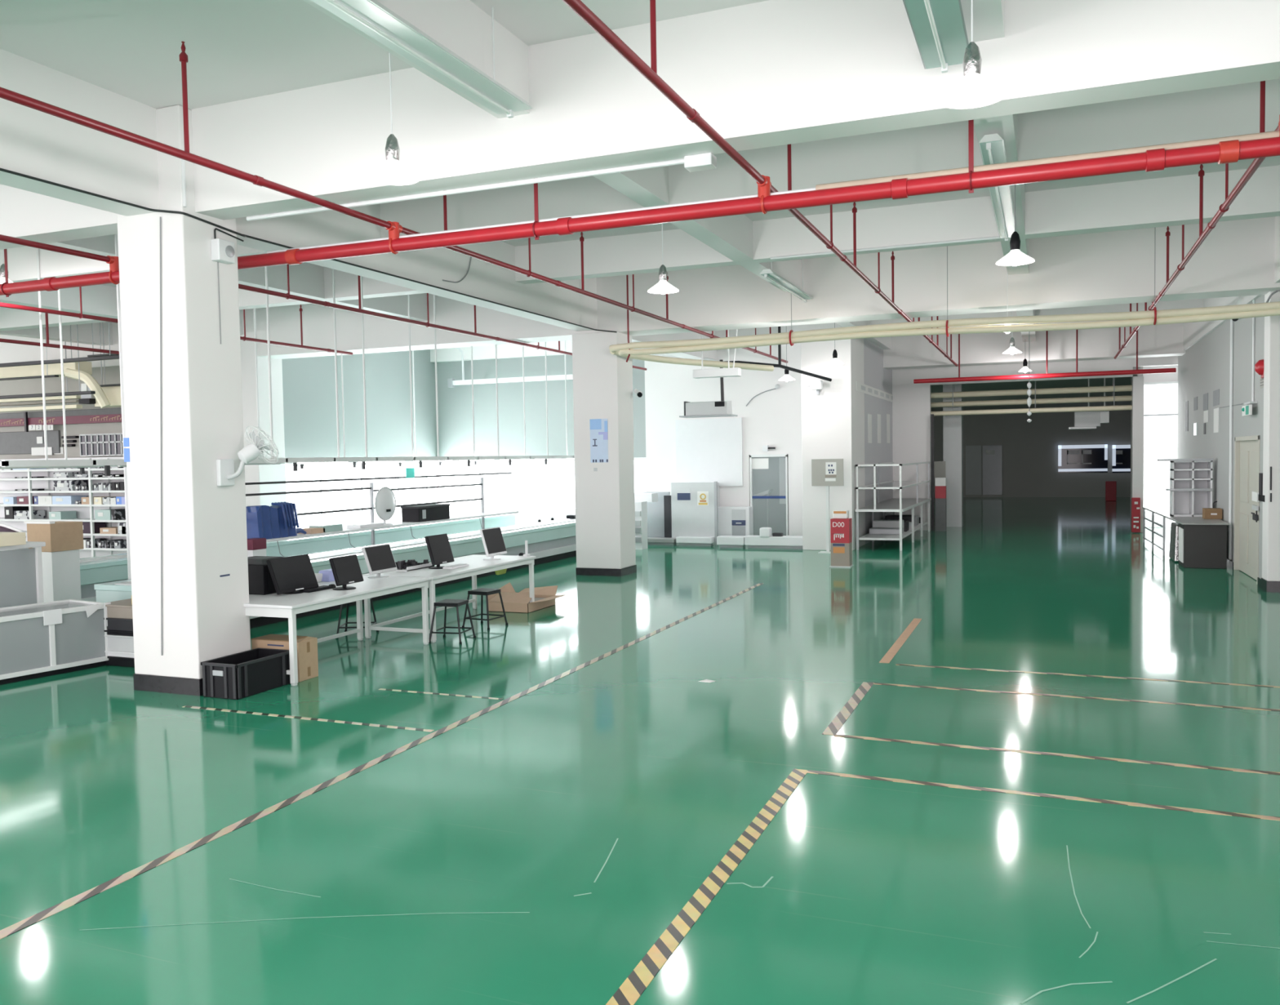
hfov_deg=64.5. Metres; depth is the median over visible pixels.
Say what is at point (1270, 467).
wall strip
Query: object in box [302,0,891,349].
ceiling beam
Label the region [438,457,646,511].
window
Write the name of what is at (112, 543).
storage bin
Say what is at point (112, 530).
storage bin
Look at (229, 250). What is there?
grille
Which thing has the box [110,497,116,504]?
storage bin
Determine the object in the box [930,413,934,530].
downpipe
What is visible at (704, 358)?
conduit
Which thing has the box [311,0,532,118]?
ceiling light fixture
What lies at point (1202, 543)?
cabinet
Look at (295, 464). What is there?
socket
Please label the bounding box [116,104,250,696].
pillar
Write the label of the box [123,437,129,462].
notice
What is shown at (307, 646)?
cardboard box
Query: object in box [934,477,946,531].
box
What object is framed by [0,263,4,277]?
socket
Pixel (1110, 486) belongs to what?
base cabinet
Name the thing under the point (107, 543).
storage bin
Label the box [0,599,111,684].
workstation
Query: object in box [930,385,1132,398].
duct pipe
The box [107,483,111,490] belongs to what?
storage bin
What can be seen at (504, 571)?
bag
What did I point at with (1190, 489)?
open shelf unit
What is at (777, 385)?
cable box
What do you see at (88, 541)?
storage bin
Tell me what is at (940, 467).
notice board
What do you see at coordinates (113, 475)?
storage bin
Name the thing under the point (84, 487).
storage bin
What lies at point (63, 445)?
strip
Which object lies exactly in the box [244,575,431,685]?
work table
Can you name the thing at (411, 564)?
tray
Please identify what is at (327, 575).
plastic tray
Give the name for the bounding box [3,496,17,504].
storage bin
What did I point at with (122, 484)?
storage bin
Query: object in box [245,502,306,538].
storage bin
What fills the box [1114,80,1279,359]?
pipe
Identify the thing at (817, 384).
security camera
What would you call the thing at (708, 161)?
conduit
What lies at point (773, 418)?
wall
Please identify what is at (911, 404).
wall
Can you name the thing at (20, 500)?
storage bin
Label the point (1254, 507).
wall plate
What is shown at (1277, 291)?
cable
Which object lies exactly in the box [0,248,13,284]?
pendant lamp
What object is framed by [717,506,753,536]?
base cabinet
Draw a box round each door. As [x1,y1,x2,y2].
[749,453,788,535]
[965,444,1002,494]
[1233,435,1260,584]
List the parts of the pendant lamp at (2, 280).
lamp shade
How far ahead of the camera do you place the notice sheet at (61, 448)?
23.20 m
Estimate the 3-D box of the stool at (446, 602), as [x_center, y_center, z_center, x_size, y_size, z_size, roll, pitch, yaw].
[-2.206,1.388,11.888,0.426,0.465,0.424,0,3,15]
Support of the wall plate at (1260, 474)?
attached to the wall at (1204, 367)
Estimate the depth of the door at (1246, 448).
16.65 m
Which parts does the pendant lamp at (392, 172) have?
cord, light bulb, lamp shade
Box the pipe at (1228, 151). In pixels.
[0,119,1279,297]
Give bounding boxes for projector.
[679,359,737,417]
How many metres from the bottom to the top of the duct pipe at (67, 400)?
1.824 m
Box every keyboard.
[300,585,333,592]
[442,563,469,568]
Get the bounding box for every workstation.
[0,541,45,607]
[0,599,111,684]
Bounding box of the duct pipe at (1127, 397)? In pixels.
[930,377,1132,407]
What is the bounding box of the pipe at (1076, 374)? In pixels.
[913,329,1176,383]
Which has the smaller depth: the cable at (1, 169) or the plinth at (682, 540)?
the cable at (1, 169)
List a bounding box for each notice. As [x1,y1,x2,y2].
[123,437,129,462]
[589,418,608,462]
[751,457,768,469]
[1185,400,1188,431]
[1193,396,1197,410]
[1193,422,1196,435]
[1203,392,1208,410]
[1203,409,1208,422]
[1203,422,1205,434]
[1213,388,1219,406]
[1213,407,1218,432]
[1260,376,1263,388]
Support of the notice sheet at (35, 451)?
attached to the notice board at (11, 442)
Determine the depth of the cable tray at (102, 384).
20.98 m
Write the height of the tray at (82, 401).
0.100 m
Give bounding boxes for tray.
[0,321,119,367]
[0,324,95,399]
[0,327,58,380]
[78,398,95,404]
[87,323,119,356]
[99,322,120,386]
[103,617,133,631]
[103,630,133,635]
[104,634,133,652]
[105,598,133,618]
[105,650,133,657]
[106,606,133,618]
[106,631,133,635]
[106,656,134,667]
[107,653,133,657]
[318,568,334,582]
[395,559,435,571]
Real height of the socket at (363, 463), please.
0.120 m
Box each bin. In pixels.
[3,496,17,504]
[4,506,28,519]
[13,468,46,469]
[13,510,45,519]
[14,476,44,478]
[14,488,44,490]
[16,495,39,504]
[34,496,38,504]
[38,495,53,504]
[48,511,76,519]
[52,495,86,504]
[53,471,83,477]
[53,480,88,490]
[75,473,102,477]
[75,484,81,490]
[75,500,81,504]
[80,484,93,490]
[81,496,104,504]
[82,521,106,533]
[83,538,89,547]
[86,537,106,547]
[93,474,112,477]
[93,483,98,490]
[93,496,113,504]
[94,508,118,519]
[97,474,124,477]
[97,482,111,490]
[97,539,110,547]
[99,526,117,533]
[102,483,107,490]
[102,496,115,504]
[104,538,123,548]
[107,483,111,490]
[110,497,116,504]
[110,541,114,548]
[111,481,119,490]
[111,508,125,519]
[114,539,126,548]
[115,481,124,490]
[115,496,121,504]
[117,522,125,533]
[120,482,124,490]
[121,496,124,504]
[121,526,126,533]
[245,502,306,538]
[247,537,266,556]
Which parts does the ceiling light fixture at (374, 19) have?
hanging rod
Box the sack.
[1168,521,1178,562]
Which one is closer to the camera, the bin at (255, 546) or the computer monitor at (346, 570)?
the computer monitor at (346, 570)
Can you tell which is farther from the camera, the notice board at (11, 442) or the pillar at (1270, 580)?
the notice board at (11, 442)
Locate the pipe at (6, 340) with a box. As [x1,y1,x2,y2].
[0,312,119,354]
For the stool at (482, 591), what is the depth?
12.79 m
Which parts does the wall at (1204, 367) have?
skirting, skirting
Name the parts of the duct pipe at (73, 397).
hanging rod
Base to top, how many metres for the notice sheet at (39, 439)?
0.162 m
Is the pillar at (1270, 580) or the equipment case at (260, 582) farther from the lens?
the pillar at (1270, 580)
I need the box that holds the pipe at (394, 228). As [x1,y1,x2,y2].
[0,40,787,363]
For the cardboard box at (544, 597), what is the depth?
14.20 m
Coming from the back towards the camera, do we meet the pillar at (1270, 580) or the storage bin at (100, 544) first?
the storage bin at (100, 544)
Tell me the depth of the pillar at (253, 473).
21.18 m
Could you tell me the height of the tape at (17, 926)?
0.003 m
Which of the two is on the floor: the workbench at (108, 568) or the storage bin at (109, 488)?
the workbench at (108, 568)
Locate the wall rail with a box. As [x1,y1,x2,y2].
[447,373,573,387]
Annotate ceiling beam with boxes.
[0,0,1279,249]
[0,48,717,359]
[0,78,1279,282]
[0,164,1279,331]
[0,216,1279,367]
[0,284,243,334]
[0,321,112,345]
[45,234,427,320]
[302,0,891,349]
[430,298,1204,362]
[883,323,1185,369]
[960,0,1035,342]
[1183,216,1279,350]
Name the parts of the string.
cord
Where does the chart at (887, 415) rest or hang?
attached to the column at (833, 420)
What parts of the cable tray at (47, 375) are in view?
hanging rod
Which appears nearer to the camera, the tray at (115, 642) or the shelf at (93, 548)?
the tray at (115, 642)
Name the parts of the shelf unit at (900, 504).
post, leg, leg, post, post, rail, rail, edge trim, post, leg, leg, post, leg, post, leg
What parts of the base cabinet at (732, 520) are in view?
drawer, drawer, drawer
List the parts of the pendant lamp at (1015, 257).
light bulb, cord, lamp shade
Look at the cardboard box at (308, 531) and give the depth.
14.75 m
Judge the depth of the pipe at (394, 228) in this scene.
7.95 m
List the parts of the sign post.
post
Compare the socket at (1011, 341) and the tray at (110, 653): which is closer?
the tray at (110, 653)
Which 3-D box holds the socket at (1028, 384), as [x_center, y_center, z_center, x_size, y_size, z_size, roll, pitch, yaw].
[8.714,-2.622,22.691,0.100,0.140,0.100,0,3,22]
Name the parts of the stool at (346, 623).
leg, leg, leg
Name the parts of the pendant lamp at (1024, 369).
lamp shade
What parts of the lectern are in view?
shelf leg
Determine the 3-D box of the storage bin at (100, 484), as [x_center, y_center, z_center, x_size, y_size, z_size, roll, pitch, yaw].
[-11.597,-0.350,22.104,0.122,0.166,0.394,0,3,22]
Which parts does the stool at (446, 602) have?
leg, leg, seat, leg, leg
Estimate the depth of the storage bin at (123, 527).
21.73 m
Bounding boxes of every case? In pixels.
[247,555,283,595]
[759,527,771,537]
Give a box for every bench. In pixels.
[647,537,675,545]
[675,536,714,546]
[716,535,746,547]
[744,535,802,548]
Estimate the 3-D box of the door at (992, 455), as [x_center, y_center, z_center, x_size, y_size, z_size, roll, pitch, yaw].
[16.066,-1.515,47.370,1.618,2.321,0.080,0,3,22]
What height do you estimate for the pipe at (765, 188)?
1.269 m
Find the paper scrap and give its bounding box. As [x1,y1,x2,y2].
[698,679,715,682]
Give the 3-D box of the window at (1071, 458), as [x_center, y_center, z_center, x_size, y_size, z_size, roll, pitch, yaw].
[19.976,-1.977,45.742,2.049,1.249,0.140,0,3,22]
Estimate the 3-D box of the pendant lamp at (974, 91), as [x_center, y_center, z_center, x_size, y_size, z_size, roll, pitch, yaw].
[1.836,-2.595,5.605,0.360,0.768,0.360,0,3,22]
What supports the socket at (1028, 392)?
attached to the string
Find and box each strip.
[61,435,79,438]
[62,440,76,442]
[62,444,75,446]
[717,482,719,506]
[1270,466,1271,489]
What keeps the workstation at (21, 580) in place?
on the floor
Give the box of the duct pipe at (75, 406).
[0,341,82,412]
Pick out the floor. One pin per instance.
(534, 849)
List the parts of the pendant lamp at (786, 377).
lamp shade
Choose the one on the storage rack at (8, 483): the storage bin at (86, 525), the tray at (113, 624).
the storage bin at (86, 525)
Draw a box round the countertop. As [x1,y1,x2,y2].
[1142,506,1229,524]
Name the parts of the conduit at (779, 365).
hanger rod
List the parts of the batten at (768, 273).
hanging rod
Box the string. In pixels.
[1026,331,1031,422]
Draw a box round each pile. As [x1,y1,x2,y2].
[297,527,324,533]
[308,524,342,532]
[346,522,383,528]
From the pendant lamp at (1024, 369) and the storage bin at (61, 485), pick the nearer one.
the storage bin at (61, 485)
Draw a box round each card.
[28,424,35,430]
[35,424,42,430]
[47,424,53,430]
[405,467,414,477]
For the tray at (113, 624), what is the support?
on the tray at (108, 632)
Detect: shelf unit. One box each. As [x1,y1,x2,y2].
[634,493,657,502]
[855,461,931,551]
[1157,457,1213,516]
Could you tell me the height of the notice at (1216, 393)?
0.292 m
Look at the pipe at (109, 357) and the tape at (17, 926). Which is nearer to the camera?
the tape at (17, 926)
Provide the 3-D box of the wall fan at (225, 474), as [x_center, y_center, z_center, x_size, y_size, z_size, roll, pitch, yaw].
[-3.686,-0.445,9.610,0.540,0.565,0.364,-1,3,-4]
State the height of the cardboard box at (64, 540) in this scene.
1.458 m
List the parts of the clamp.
clamp post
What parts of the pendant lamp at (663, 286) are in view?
cord, light bulb, lamp shade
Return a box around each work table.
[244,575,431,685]
[362,554,536,642]
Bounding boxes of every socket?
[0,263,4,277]
[80,467,84,474]
[104,465,110,475]
[293,462,297,471]
[361,461,365,469]
[385,133,399,159]
[418,460,422,467]
[658,264,666,280]
[784,368,789,374]
[832,349,837,358]
[962,41,981,76]
[1009,231,1020,249]
[1009,337,1014,346]
[1022,358,1027,366]
[1026,382,1031,388]
[1026,388,1031,395]
[1026,396,1031,406]
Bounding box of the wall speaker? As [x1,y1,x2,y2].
[210,227,243,263]
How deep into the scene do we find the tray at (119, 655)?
10.66 m
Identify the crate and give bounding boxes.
[200,648,290,699]
[400,503,450,522]
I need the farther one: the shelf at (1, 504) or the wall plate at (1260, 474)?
the shelf at (1, 504)
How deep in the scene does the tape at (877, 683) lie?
8.62 m
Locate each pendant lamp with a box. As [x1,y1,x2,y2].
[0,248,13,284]
[366,52,419,185]
[647,222,679,293]
[778,330,795,381]
[826,322,844,365]
[938,0,1006,108]
[995,184,1035,266]
[1002,337,1022,355]
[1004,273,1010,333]
[1018,358,1031,372]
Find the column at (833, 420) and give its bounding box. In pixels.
[800,322,893,550]
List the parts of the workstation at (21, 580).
post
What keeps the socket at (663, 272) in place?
attached to the pendant lamp at (663, 286)
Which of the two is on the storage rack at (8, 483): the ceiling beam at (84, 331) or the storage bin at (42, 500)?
the storage bin at (42, 500)
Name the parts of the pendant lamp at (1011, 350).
lamp shade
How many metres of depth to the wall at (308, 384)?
24.64 m
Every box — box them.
[23,520,84,607]
[78,382,95,404]
[251,634,318,681]
[314,573,322,582]
[487,582,565,613]
[774,383,780,388]
[829,510,853,567]
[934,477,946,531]
[1131,497,1140,532]
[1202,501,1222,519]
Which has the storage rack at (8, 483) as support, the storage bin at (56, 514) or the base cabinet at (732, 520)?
the storage bin at (56, 514)
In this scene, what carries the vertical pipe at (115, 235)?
on the floor
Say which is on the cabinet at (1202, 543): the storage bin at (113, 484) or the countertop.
the countertop
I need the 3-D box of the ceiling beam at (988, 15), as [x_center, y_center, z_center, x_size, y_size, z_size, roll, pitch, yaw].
[4.449,-3.577,12.165,0.300,0.532,30.600,0,3,22]
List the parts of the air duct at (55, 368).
hanging rod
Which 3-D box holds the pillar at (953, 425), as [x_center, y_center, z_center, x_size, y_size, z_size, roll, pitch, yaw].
[8.950,-1.368,28.971,0.500,4.100,0.500,0,3,22]
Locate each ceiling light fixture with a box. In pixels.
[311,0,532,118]
[902,0,968,72]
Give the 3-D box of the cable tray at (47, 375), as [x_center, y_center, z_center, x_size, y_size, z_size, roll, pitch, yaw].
[-12.973,-3.221,20.858,2.652,1.385,0.100,0,3,22]
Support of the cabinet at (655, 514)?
on the floor
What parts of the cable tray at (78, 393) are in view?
hanging rod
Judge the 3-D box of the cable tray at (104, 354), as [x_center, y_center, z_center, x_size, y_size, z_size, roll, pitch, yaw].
[-10.539,-3.417,20.085,1.079,1.008,0.100,0,3,22]
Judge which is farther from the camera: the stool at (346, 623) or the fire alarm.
the fire alarm
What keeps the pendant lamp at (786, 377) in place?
hanging from the ceiling
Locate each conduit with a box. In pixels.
[160,216,162,655]
[181,159,186,207]
[246,152,716,221]
[456,347,464,379]
[703,357,717,360]
[723,326,831,381]
[770,235,1010,259]
[1228,319,1233,559]
[1252,299,1254,401]
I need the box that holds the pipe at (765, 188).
[562,0,958,366]
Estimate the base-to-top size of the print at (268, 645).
0.015 m
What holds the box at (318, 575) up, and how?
on the work table at (272, 605)
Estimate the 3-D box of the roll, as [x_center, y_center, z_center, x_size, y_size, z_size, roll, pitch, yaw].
[3.137,0.736,23.079,0.220,0.094,0.150,0,3,22]
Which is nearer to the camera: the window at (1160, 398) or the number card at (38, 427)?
the number card at (38, 427)
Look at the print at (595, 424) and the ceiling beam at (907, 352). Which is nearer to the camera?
the print at (595, 424)
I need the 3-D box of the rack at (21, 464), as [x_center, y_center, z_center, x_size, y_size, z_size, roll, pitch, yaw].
[-3.931,-2.257,17.434,0.540,3.320,15.200,0,3,22]
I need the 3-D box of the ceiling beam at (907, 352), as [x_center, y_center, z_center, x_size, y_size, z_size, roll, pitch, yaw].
[1.754,-4.013,28.493,41.800,0.990,0.700,0,3,22]
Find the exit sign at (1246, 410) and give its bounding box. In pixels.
[1241,400,1257,416]
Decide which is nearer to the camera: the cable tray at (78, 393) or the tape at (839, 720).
the tape at (839, 720)
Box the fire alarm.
[1254,359,1263,378]
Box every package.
[869,527,903,534]
[872,519,903,528]
[884,514,911,521]
[903,520,908,531]
[914,515,918,525]
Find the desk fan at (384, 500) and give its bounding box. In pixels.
[374,486,395,525]
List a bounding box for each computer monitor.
[266,554,319,595]
[328,554,363,590]
[361,543,397,578]
[424,533,454,568]
[479,526,506,559]
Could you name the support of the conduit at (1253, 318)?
attached to the wall at (1204, 367)
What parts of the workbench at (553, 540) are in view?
panel, rail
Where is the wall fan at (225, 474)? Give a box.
[216,425,279,486]
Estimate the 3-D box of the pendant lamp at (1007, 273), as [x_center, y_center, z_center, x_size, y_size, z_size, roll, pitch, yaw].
[5.563,-3.275,15.347,0.260,1.425,0.260,0,3,22]
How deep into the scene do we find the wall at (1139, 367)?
27.70 m
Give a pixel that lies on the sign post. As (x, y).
(824, 472)
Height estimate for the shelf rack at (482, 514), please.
1.099 m
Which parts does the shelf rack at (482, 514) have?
rail, rail, rail, shelf, rail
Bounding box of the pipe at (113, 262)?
[0,234,646,370]
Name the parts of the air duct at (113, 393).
hanging rod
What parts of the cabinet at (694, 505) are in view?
edge post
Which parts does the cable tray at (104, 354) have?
hanging rod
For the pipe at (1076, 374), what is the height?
1.445 m
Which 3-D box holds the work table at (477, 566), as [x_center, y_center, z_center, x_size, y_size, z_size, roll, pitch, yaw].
[-2.388,1.187,13.126,1.020,0.765,2.560,0,3,22]
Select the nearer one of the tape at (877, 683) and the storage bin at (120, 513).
the tape at (877, 683)
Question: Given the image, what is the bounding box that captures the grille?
[225,245,234,257]
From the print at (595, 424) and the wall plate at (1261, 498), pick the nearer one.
the wall plate at (1261, 498)
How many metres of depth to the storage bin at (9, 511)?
23.04 m
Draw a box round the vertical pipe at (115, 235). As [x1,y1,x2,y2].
[114,234,131,579]
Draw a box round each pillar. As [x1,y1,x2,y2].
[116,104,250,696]
[240,308,286,506]
[572,331,636,576]
[942,383,963,526]
[1261,290,1279,592]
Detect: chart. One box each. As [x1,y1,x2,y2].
[867,413,871,443]
[877,413,880,443]
[886,413,889,443]
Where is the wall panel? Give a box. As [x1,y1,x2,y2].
[0,408,121,418]
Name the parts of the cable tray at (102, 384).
hanging rod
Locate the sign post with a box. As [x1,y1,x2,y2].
[811,458,843,553]
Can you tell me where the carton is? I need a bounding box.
[0,532,26,546]
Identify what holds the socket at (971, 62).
attached to the pendant lamp at (974, 91)
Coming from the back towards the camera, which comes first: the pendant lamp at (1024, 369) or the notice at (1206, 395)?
the pendant lamp at (1024, 369)
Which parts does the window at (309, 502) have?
frame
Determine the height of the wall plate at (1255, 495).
0.144 m
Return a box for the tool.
[566,514,575,519]
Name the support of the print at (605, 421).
on the notice at (598, 427)
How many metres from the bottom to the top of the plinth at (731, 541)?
0.257 m
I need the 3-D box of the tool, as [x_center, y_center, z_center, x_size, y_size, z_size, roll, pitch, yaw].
[-1.487,0.318,23.117,0.200,0.083,0.500,0,3,22]
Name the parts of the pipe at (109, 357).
hanging rod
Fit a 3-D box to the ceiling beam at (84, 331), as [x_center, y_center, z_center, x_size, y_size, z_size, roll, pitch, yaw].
[-15.267,-3.318,13.898,0.300,0.532,19.100,0,3,22]
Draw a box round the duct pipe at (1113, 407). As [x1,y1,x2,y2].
[930,377,1132,416]
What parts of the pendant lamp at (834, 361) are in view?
lamp shade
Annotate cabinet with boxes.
[641,491,670,537]
[663,495,671,537]
[671,481,718,545]
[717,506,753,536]
[1105,480,1116,501]
[1142,506,1229,568]
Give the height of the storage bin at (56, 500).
0.182 m
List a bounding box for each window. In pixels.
[79,432,123,456]
[284,461,438,528]
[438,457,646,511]
[1057,444,1107,472]
[1111,444,1130,472]
[1143,381,1177,526]
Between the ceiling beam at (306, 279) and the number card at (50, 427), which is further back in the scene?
the number card at (50, 427)
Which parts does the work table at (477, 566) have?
leg, rail, rail, leg, leg, leg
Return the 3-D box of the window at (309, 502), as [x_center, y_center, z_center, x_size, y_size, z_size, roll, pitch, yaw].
[-6.743,-0.156,24.869,0.140,1.670,6.290,0,3,22]
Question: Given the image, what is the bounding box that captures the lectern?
[752,488,772,527]
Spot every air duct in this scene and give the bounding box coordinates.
[0,324,92,380]
[94,322,121,407]
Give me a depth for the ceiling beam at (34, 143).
9.04 m
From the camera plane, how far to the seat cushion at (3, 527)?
11.12 m
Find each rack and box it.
[0,266,574,475]
[0,456,127,558]
[35,248,476,474]
[244,472,519,557]
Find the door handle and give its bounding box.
[1252,513,1257,520]
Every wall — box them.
[0,365,123,459]
[281,349,436,457]
[434,342,802,535]
[752,456,786,535]
[892,355,1177,533]
[933,404,1130,497]
[1130,366,1142,526]
[1142,364,1177,527]
[1177,294,1264,586]
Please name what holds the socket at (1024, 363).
attached to the pendant lamp at (1024, 369)
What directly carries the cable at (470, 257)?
attached to the ceiling beam at (34, 143)
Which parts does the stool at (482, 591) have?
leg, leg, seat, leg, leg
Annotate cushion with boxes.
[0,522,22,532]
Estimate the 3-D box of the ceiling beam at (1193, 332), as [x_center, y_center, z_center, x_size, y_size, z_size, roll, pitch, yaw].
[7.756,-3.375,10.846,0.400,0.931,30.600,0,3,22]
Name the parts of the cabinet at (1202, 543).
leg, rail, rail, rail, leg, leg, panel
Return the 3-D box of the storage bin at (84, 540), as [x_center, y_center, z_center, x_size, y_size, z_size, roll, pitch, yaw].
[-12.158,0.897,22.392,0.232,0.168,0.394,0,3,22]
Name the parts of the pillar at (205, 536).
skirting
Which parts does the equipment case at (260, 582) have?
panel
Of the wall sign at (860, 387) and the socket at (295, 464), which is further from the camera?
the wall sign at (860, 387)
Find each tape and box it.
[0,582,762,939]
[182,705,434,732]
[377,688,502,699]
[605,768,808,1004]
[807,769,1279,820]
[822,681,874,735]
[834,733,1279,774]
[873,682,1279,711]
[879,617,921,662]
[895,663,1279,687]
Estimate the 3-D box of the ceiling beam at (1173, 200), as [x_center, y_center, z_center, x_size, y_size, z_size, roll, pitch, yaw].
[-3.268,-3.612,15.999,41.600,0.531,0.280,0,3,22]
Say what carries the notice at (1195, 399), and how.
attached to the wall at (1204, 367)
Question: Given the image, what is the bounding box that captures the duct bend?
[63,368,111,408]
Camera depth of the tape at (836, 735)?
6.99 m
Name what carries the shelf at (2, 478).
attached to the storage rack at (8, 483)
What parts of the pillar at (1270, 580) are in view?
skirting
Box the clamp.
[523,540,529,556]
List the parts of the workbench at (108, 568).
rail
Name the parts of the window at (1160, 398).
frame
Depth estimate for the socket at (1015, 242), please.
9.95 m
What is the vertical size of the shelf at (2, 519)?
0.045 m
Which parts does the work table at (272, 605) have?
leg, rail, leg, leg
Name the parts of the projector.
plate, hanging rod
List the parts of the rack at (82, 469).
hanging rod, hanging rod, hanging rod, hanging rod, hanging rod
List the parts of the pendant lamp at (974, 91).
light bulb, cord, lamp shade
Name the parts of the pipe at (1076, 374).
hanger rod, hanger rod, hanger rod, hanger rod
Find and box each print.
[267,644,284,646]
[589,418,601,429]
[598,431,607,434]
[603,434,608,439]
[604,420,608,432]
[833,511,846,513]
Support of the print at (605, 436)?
attached to the notice at (598, 427)
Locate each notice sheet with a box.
[31,446,52,455]
[36,436,43,443]
[53,447,63,453]
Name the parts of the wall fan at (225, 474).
mounting plate, bracket arm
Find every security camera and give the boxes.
[633,388,642,397]
[762,444,775,451]
[802,379,822,394]
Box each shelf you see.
[0,467,124,471]
[0,476,124,480]
[0,489,124,493]
[0,502,124,506]
[0,517,125,522]
[22,530,126,536]
[82,546,127,551]
[635,501,648,549]
[778,457,786,503]
[858,521,928,540]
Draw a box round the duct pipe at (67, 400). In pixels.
[0,356,79,406]
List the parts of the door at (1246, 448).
raised panel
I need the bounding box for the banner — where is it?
[0,411,121,431]
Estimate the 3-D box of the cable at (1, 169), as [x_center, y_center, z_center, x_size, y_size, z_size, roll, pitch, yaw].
[-3.301,-2.683,11.210,0.393,0.109,14.571,0,3,22]
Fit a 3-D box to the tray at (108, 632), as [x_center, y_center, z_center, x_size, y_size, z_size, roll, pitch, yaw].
[-5.352,1.360,10.927,0.670,0.050,0.610,0,3,22]
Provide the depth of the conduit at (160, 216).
9.26 m
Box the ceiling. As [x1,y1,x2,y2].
[0,0,1279,309]
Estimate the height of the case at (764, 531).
0.216 m
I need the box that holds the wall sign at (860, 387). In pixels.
[856,381,893,402]
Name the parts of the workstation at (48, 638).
panel, panel, frame, post, corner plate, rail, panel, corner plate, post, corner plate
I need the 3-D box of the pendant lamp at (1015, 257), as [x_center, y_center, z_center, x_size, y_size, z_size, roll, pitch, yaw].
[3.692,-2.767,9.975,0.360,0.868,0.360,0,3,22]
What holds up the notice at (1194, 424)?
attached to the wall at (1204, 367)
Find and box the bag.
[494,568,506,574]
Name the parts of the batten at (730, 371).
hanging rod, hanging rod, hanging rod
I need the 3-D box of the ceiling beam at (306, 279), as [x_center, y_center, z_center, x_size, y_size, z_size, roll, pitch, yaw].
[-7.658,-3.314,10.841,0.300,0.532,19.100,0,3,22]
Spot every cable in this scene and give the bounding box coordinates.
[0,168,617,332]
[217,262,221,343]
[442,257,471,283]
[746,388,776,406]
[1266,289,1279,302]
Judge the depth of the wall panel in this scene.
23.00 m
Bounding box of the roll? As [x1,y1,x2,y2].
[772,532,782,536]
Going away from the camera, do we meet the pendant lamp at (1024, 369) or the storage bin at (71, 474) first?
the storage bin at (71, 474)
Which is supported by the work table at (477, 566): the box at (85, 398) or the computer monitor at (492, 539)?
the computer monitor at (492, 539)
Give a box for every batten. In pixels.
[693,328,741,378]
[760,258,813,302]
[978,133,1016,240]
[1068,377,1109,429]
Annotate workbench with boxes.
[80,513,515,606]
[93,517,576,628]
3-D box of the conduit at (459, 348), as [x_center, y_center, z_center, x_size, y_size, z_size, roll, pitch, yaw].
[-5.151,-3.996,27.196,1.000,1.523,0.110,0,3,22]
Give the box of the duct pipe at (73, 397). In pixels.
[0,341,80,403]
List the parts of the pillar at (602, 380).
skirting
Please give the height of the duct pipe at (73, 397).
1.747 m
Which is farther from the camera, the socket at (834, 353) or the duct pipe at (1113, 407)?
the duct pipe at (1113, 407)
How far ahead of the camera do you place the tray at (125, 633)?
10.65 m
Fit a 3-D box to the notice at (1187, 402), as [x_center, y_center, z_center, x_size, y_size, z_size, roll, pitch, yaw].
[12.668,-1.997,23.485,0.008,0.695,0.428,0,3,22]
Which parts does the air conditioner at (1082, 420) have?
hanging rod, hanging rod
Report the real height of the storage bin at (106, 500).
0.153 m
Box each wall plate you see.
[1252,491,1259,502]
[1252,504,1258,511]
[1257,494,1264,502]
[1258,472,1262,495]
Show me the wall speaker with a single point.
(223, 251)
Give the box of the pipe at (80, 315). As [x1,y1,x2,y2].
[0,286,352,355]
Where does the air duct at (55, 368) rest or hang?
hanging from the ceiling
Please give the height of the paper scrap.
0.006 m
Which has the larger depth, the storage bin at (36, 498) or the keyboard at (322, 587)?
the storage bin at (36, 498)
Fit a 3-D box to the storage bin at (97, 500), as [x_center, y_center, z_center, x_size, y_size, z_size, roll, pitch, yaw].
[-11.685,-0.046,22.154,0.228,0.153,0.394,0,3,22]
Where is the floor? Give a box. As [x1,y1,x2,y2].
[0,497,1279,1004]
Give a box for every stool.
[336,597,378,638]
[428,599,475,644]
[462,587,508,630]
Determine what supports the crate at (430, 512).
on the shelf rack at (482, 514)
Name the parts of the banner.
banner post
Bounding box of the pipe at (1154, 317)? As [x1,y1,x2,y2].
[608,226,1279,371]
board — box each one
[0,430,60,454]
[675,417,742,485]
[933,461,946,477]
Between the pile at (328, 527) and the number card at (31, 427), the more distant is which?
the number card at (31, 427)
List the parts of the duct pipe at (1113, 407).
hanging rod, hanging rod, hanging rod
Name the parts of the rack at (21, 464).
hanging rod, rail, hanging rod, hanging rod, hanging rod, hanging rod, hanging rod, hanging rod, hanging rod, hanging rod, hanging rod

